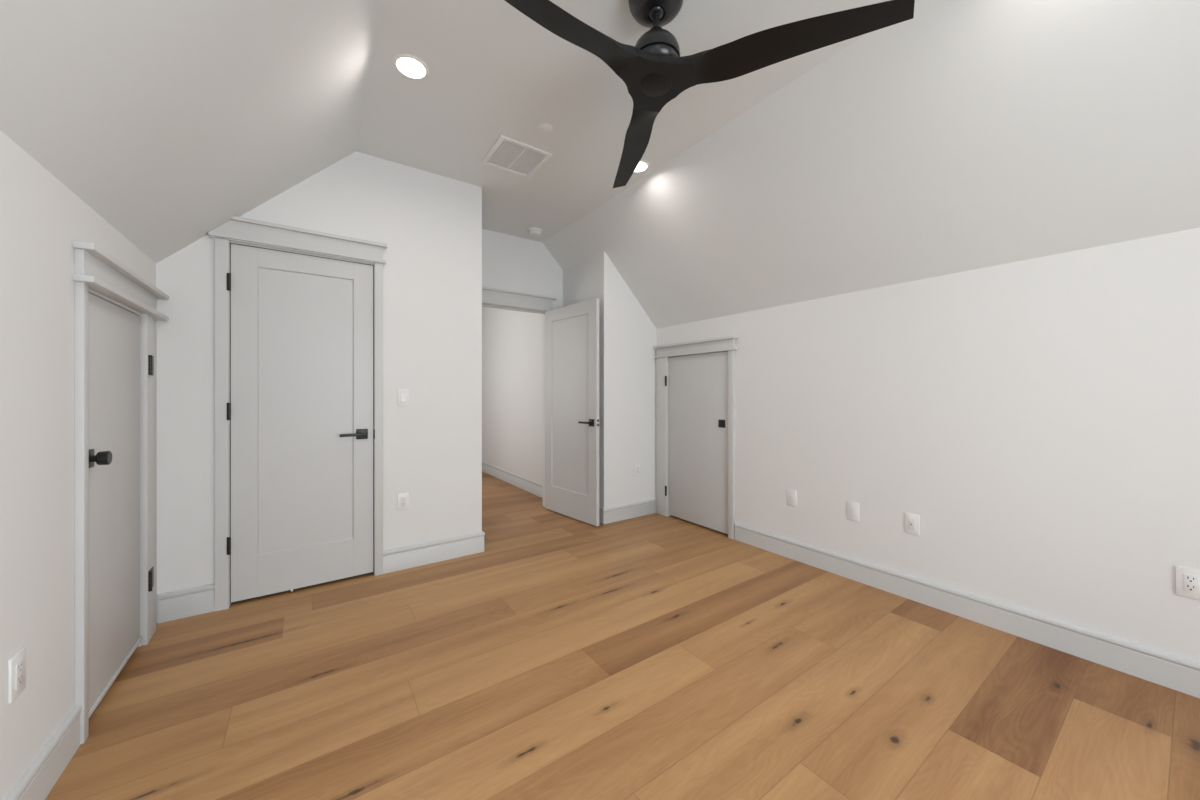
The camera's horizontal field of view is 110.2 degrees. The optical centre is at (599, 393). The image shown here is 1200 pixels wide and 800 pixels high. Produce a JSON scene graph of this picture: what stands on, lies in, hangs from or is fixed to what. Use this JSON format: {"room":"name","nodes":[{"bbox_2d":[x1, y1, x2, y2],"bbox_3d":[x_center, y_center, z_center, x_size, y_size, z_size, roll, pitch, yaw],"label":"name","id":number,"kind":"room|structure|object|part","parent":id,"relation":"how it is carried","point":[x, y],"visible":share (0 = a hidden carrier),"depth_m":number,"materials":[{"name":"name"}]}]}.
{"room":"empty attic bedroom","nodes":[
{"label":"empty attic bedroom","id":0,"kind":"room"},
{"bbox_2d":[0,130,155,799],"bbox_3d":[-0.720,0.206,-0.200,0.120,1.962,5.935,0,0,-35],"label":"wall","id":1,"kind":"structure","parent":0,"point":[40,217],"depth_m":1.21,"materials":[{"name":"paint"}]},
{"bbox_2d":[8,647,25,703],"bbox_3d":[-1.568,0.755,1.128,0.009,0.116,0.070,0,0,-35],"label":"wall outlet","id":2,"kind":"object","parent":1,"relation":"attached to","point":[17,662],"visible":1,"depth_m":1.12,"materials":[{"name":"white plastic"}]},
{"bbox_2d":[3,705,81,799],"bbox_3d":[-0.399,1.118,-0.540,0.018,0.139,4.770,0,0,-35],"label":"baseboard","id":3,"kind":"structure","parent":1,"relation":"attached to","point":[36,782],"depth_m":1.25,"materials":[{"name":"paint"}]},
{"bbox_2d":[72,241,168,744],"bbox_3d":[-2.049,0.338,1.762,0.165,1.699,0.935,0,0,-35],"label":"door","id":4,"kind":"structure","parent":1,"relation":"in","point":[106,333],"depth_m":1.68,"materials":[{"name":"paint"}]},
{"bbox_3d":[-1.771,0.404,1.431,0.022,1.566,0.038,0,0,-35],"label":"casing","id":5,"kind":"part","parent":4,"relation":"part of","materials":[{"name":"paint"}]},
{"bbox_3d":[-1.823,0.232,1.494,0.009,0.065,0.065,0,0,-35],"label":"knob","id":6,"kind":"part","parent":4,"relation":"part of","materials":[{"name":"black metal"}]},
{"bbox_3d":[-1.998,-0.446,1.756,0.022,0.090,0.832,0,0,-35],"label":"head casing","id":7,"kind":"part","parent":4,"relation":"part of","materials":[{"name":"paint"}]},
{"bbox_3d":[-2.006,-0.390,1.792,0.050,0.022,0.935,0,0,-35],"label":"fillet moulding","id":8,"kind":"part","parent":4,"relation":"part of","materials":[{"name":"paint"}]},
{"bbox_3d":[-2.006,-0.501,1.792,0.050,0.022,0.935,0,0,-35],"label":"cap moulding","id":9,"kind":"part","parent":4,"relation":"part of","materials":[{"name":"paint"}]},
{"bbox_3d":[-2.194,0.404,2.037,0.022,1.566,0.148,0,0,-35],"label":"casing","id":10,"kind":"part","parent":4,"relation":"part of","materials":[{"name":"paint"}]},
{"bbox_2d":[156,151,481,593],"bbox_3d":[-1.900,-0.199,2.993,1.840,2.772,0.894,0,0,-35],"label":"wall","id":11,"kind":"structure","parent":0,"point":[430,224],"depth_m":2.82,"materials":[{"name":"paint"}]},
{"bbox_2d":[157,583,214,622],"bbox_3d":[-2.201,1.113,2.227,0.229,0.150,0.018,0,0,-35],"label":"baseboard","id":12,"kind":"structure","parent":11,"relation":"attached to","point":[182,603],"depth_m":2.22,"materials":[{"name":"paint"}]},
{"bbox_2d":[208,216,386,611],"bbox_3d":[-1.792,0.102,2.559,0.868,2.170,0.162,0,0,-35],"label":"door","id":13,"kind":"structure","parent":11,"relation":"in","point":[299,311],"depth_m":2.51,"materials":[{"name":"paint"}]},
{"bbox_3d":[-2.083,0.166,2.308,0.057,2.042,0.022,0,0,-35],"label":"casing","id":14,"kind":"part","parent":13,"relation":"part of","materials":[{"name":"paint"}]},
{"bbox_3d":[-1.779,-0.908,2.519,0.846,0.113,0.022,0,0,-35],"label":"head casing","id":15,"kind":"part","parent":13,"relation":"part of","materials":[{"name":"paint"}]},
{"bbox_3d":[-1.768,-0.867,2.517,0.860,0.016,0.038,0,0,-35],"label":"fillet moulding","id":16,"kind":"part","parent":13,"relation":"part of","materials":[{"name":"paint"}]},
{"bbox_3d":[-1.727,-0.973,2.542,0.779,0.020,0.045,0,0,-35],"label":"cap moulding","id":17,"kind":"part","parent":13,"relation":"part of","materials":[{"name":"paint"}]},
{"bbox_3d":[-1.566,0.259,2.647,0.136,0.022,0.047,0,0,-35],"label":"lever","id":18,"kind":"part","parent":13,"relation":"part of","materials":[{"name":"black metal"}]},
{"bbox_3d":[-1.535,0.259,2.702,0.065,0.065,0.009,0,0,-35],"label":"handle","id":19,"kind":"part","parent":13,"relation":"part of","materials":[{"name":"black metal"}]},
{"bbox_3d":[-1.452,0.166,2.748,0.049,2.042,0.022,0,0,-35],"label":"casing","id":20,"kind":"part","parent":13,"relation":"part of","materials":[{"name":"paint"}]},
{"bbox_2d":[397,389,408,405],"bbox_3d":[-1.333,0.025,2.836,0.070,0.116,0.012,0,0,-35],"label":"light switch","id":21,"kind":"object","parent":11,"relation":"attached to","point":[402,394],"visible":1,"depth_m":2.83,"materials":[{"name":"white plastic"}]},
{"bbox_2d":[397,493,408,510],"bbox_3d":[-1.334,0.731,2.838,0.070,0.116,0.009,0,0,-35],"label":"wall outlet","id":22,"kind":"object","parent":11,"relation":"attached to","point":[402,498],"visible":1,"depth_m":2.83,"materials":[{"name":"white plastic"}]},
{"bbox_2d":[383,532,484,573],"bbox_3d":[-1.151,1.113,2.960,0.686,0.150,0.018,0,0,-35],"label":"baseboard","id":23,"kind":"structure","parent":11,"relation":"attached to","point":[396,559],"depth_m":2.93,"materials":[{"name":"paint"}]},
{"bbox_2d":[482,229,562,506],"bbox_3d":[-0.881,-0.199,4.176,1.224,2.772,0.120,0,0,-35],"label":"wall","id":24,"kind":"structure","parent":0,"point":[509,262],"depth_m":4.20,"materials":[{"name":"paint"}]},
{"bbox_2d":[482,287,598,525],"bbox_3d":[-0.679,0.093,3.825,1.084,2.188,0.928,0,0,-35],"label":"door","id":25,"kind":"structure","parent":24,"relation":"in","point":[571,331],"depth_m":3.99,"materials":[{"name":"paint"}]},
{"bbox_3d":[-0.895,-0.861,4.075,1.005,0.016,0.030,0,0,-35],"label":"fillet moulding","id":26,"kind":"part","parent":25,"relation":"part of","materials":[{"name":"paint"}]},
{"bbox_3d":[-0.897,-0.919,4.080,0.974,0.131,0.020,0,0,-35],"label":"head casing","id":27,"kind":"part","parent":25,"relation":"part of","materials":[{"name":"paint"}]},
{"bbox_3d":[-0.884,-0.991,4.076,1.035,0.020,0.042,0,0,-35],"label":"cap moulding","id":28,"kind":"part","parent":25,"relation":"part of","materials":[{"name":"paint"}]},
{"bbox_3d":[-0.076,0.259,3.756,0.009,0.065,0.065,0,0,-42],"label":"handle","id":29,"kind":"part","parent":25,"relation":"part of","materials":[{"name":"black metal"}]},
{"bbox_2d":[482,251,655,507],"bbox_3d":[-1.110,-0.194,6.125,0.780,2.762,5.083,0,0,-35],"label":"wall","id":30,"kind":"structure","parent":0,"point":[627,335],"depth_m":4.13,"materials":[{"name":"paint"}]},
{"bbox_2d":[482,461,541,497],"bbox_3d":[-1.686,1.113,6.255,0.018,0.150,4.211,0,0,-35],"label":"baseboard","id":31,"kind":"structure","parent":30,"relation":"attached to","point":[533,487],"depth_m":5.41,"materials":[{"name":"paint"}]},
{"bbox_2d":[599,506,603,523],"bbox_3d":[-0.181,1.113,4.122,0.018,0.150,0.770,0,0,-35],"label":"baseboard","id":32,"kind":"structure","parent":30,"relation":"attached to","point":[601,509],"depth_m":3.83,"materials":[{"name":"paint"}]},
{"bbox_2d":[603,499,655,523],"bbox_3d":[0.299,1.118,3.998,0.664,0.139,0.018,0,0,-35],"label":"baseboard","id":33,"kind":"structure","parent":30,"relation":"attached to","point":[637,509],"depth_m":3.98,"materials":[{"name":"paint"}]},
{"bbox_2d":[634,464,639,476],"bbox_3d":[0.360,0.738,4.047,0.070,0.116,0.009,0,0,-35],"label":"wall outlet","id":34,"kind":"object","parent":30,"relation":"attached to","point":[636,466],"visible":1,"depth_m":4.04,"materials":[{"name":"white plastic"}]},
{"bbox_2d":[0,0,1199,328],"bbox_3d":[0.547,-1.102,1.155,3.750,1.145,6.709,0,0,-35],"label":"ceiling","id":35,"kind":"structure","parent":0,"point":[956,136],"depth_m":1.86,"materials":[{"name":"paint"}]},
{"bbox_2d":[393,54,428,79],"bbox_3d":[-0.899,-1.552,1.994,0.160,0.006,0.160,0,0,-35],"label":"recessed light","id":36,"kind":"object","parent":35,"relation":"in","point":[411,67],"visible":1,"depth_m":1.99,"materials":[{"name":"white plastic"}]},
{"bbox_2d":[396,57,425,77],"bbox_3d":[-0.899,-1.553,1.994,0.128,0.002,0.128,0,0,-35],"label":"diffuser","id":37,"kind":"object","parent":36,"relation":"attached to","point":[408,67],"depth_m":1.99,"materials":[{"name":"white plastic"}]},
{"bbox_2d":[481,135,551,177],"bbox_3d":[-0.551,-1.550,2.757,0.348,0.010,0.352,0,0,-35],"label":"ceiling vent","id":38,"kind":"object","parent":35,"relation":"in","point":[507,154],"visible":1,"depth_m":2.74,"materials":[{"name":"white metal"}]},
{"bbox_2d":[488,140,524,167],"bbox_3d":[-0.613,-1.551,2.713,0.144,0.005,0.300,0,0,-35],"label":"grille","id":39,"kind":"object","parent":38,"relation":"attached to","point":[505,153],"depth_m":2.71,"materials":[{"name":"white metal"}]},
{"bbox_2d":[509,149,545,174],"bbox_3d":[-0.488,-1.551,2.800,0.144,0.005,0.300,0,0,-35],"label":"grille","id":40,"kind":"object","parent":38,"relation":"attached to","point":[527,161],"depth_m":2.79,"materials":[{"name":"white metal"}]},
{"bbox_2d":[528,227,541,236],"bbox_3d":[-0.618,-1.531,3.983,0.140,0.047,0.140,0,0,-35],"label":"smoke detector","id":41,"kind":"object","parent":35,"relation":"attached to","point":[535,232],"visible":1,"depth_m":3.94,"materials":[{"name":"white plastic"}]},
{"bbox_2d":[538,123,552,132],"bbox_3d":[-0.317,-1.551,2.450,0.088,0.007,0.088,0,0,-35],"label":"sprinkler cover","id":42,"kind":"object","parent":35,"relation":"attached to","point":[544,127],"visible":1,"depth_m":2.44,"materials":[{"name":"white metal"}]},
{"bbox_2d":[633,160,649,172],"bbox_3d":[0.258,-1.552,2.863,0.160,0.006,0.160,0,0,-35],"label":"recessed light","id":43,"kind":"object","parent":35,"relation":"in","point":[643,165],"visible":0.48,"depth_m":2.87,"materials":[{"name":"white plastic"}]},
{"bbox_2d":[634,162,646,171],"bbox_3d":[0.258,-1.553,2.863,0.128,0.002,0.128,0,0,-35],"label":"diffuser","id":44,"kind":"object","parent":43,"relation":"attached to","point":[642,166],"depth_m":2.87,"materials":[{"name":"white plastic"}]},
{"bbox_2d":[504,0,914,187],"bbox_3d":[0.060,-1.371,1.542,1.304,0.368,1.466,0,0,-35],"label":"ceiling fan","id":45,"kind":"object","parent":35,"relation":"hanging from","point":[653,71],"visible":1,"depth_m":1.51,"materials":[{"name":"black plastic"}]},
{"bbox_3d":[-0.170,-1.217,1.324,0.686,0.060,0.136,0,0,-39],"label":"blade","id":46,"kind":"part","parent":45,"relation":"part of","materials":[{"name":"black plastic"}]},
{"bbox_3d":[0.158,-1.217,2.117,0.136,0.060,0.686,0,0,-8],"label":"blade","id":47,"kind":"part","parent":45,"relation":"part of","materials":[{"name":"black plastic"}]},
{"bbox_3d":[0.672,-1.217,1.435,0.686,0.060,0.136,0,0,22],"label":"blade","id":48,"kind":"part","parent":45,"relation":"part of","materials":[{"name":"black plastic"}]},
{"bbox_2d":[45,471,1199,799],"bbox_3d":[-0.618,1.197,2.826,3.610,0.020,11.148,0,0,-35],"label":"floor","id":49,"kind":"structure","parent":0,"point":[655,656],"depth_m":1.65,"materials":[{"name":"brown wood"}]},
{"bbox_2d":[656,227,1199,662],"bbox_3d":[2.251,0.218,1.886,0.120,1.939,5.957,0,0,-35],"label":"wall","id":50,"kind":"structure","parent":0,"point":[1038,418],"depth_m":2.09,"materials":[{"name":"paint"}]},
{"bbox_2d":[653,335,737,538],"bbox_3d":[0.869,0.358,3.813,0.160,1.658,0.970,0,0,-35],"label":"door","id":51,"kind":"structure","parent":50,"relation":"in","point":[695,380],"depth_m":3.75,"materials":[{"name":"paint"}]},
{"bbox_3d":[0.609,0.415,4.115,0.022,1.544,0.148,0,0,-35],"label":"casing","id":52,"kind":"part","parent":51,"relation":"part of","materials":[{"name":"paint"}]},
{"bbox_3d":[0.831,-0.413,3.796,0.022,0.080,0.924,0,0,-35],"label":"head casing","id":53,"kind":"part","parent":51,"relation":"part of","materials":[{"name":"paint"}]},
{"bbox_3d":[0.824,-0.461,3.782,0.050,0.020,0.970,0,0,-35],"label":"cap moulding","id":54,"kind":"part","parent":51,"relation":"part of","materials":[{"name":"paint"}]},
{"bbox_3d":[0.830,-0.366,3.786,0.036,0.018,0.970,0,0,-35],"label":"fillet moulding","id":55,"kind":"part","parent":51,"relation":"part of","materials":[{"name":"paint"}]},
{"bbox_3d":[1.026,0.251,3.528,0.009,0.065,0.065,0,0,-35],"label":"knob","id":56,"kind":"part","parent":51,"relation":"part of","materials":[{"name":"black metal"}]},
{"bbox_3d":[1.080,0.415,3.440,0.022,1.544,0.054,0,0,-35],"label":"casing","id":57,"kind":"part","parent":51,"relation":"part of","materials":[{"name":"paint"}]},
{"bbox_2d":[787,489,796,506],"bbox_3d":[1.383,0.750,3.017,0.008,0.116,0.070,0,0,-35],"label":"blank plate","id":58,"kind":"object","parent":50,"relation":"attached to","point":[791,494],"visible":1,"depth_m":3.01,"materials":[{"name":"white plastic"}]},
{"bbox_2d":[847,501,858,520],"bbox_3d":[1.619,0.750,2.678,0.010,0.116,0.070,0,0,-35],"label":"outlet","id":59,"kind":"object","parent":50,"relation":"attached to","point":[852,507],"visible":1,"depth_m":2.67,"materials":[{"name":"white plastic"}]},
{"bbox_2d":[905,513,919,534],"bbox_3d":[1.799,0.751,2.415,0.015,0.116,0.070,0,0,-35],"label":"outlet","id":60,"kind":"object","parent":50,"relation":"attached to","point":[912,521],"visible":1,"depth_m":2.41,"materials":[{"name":"white plastic"}]},
{"bbox_2d":[735,523,1199,697],"bbox_3d":[2.466,1.120,1.456,0.018,0.135,4.766,0,0,-35],"label":"baseboard","id":61,"kind":"structure","parent":50,"relation":"attached to","point":[1180,674],"depth_m":2.08,"materials":[{"name":"paint"}]},
{"bbox_2d":[1176,566,1199,599],"bbox_3d":[2.347,0.749,1.635,0.009,0.116,0.117,0,0,-35],"label":"double outlet","id":62,"kind":"object","parent":50,"relation":"attached to","point":[1187,580],"visible":1,"depth_m":1.66,"materials":[{"name":"white plastic"}]}
]}

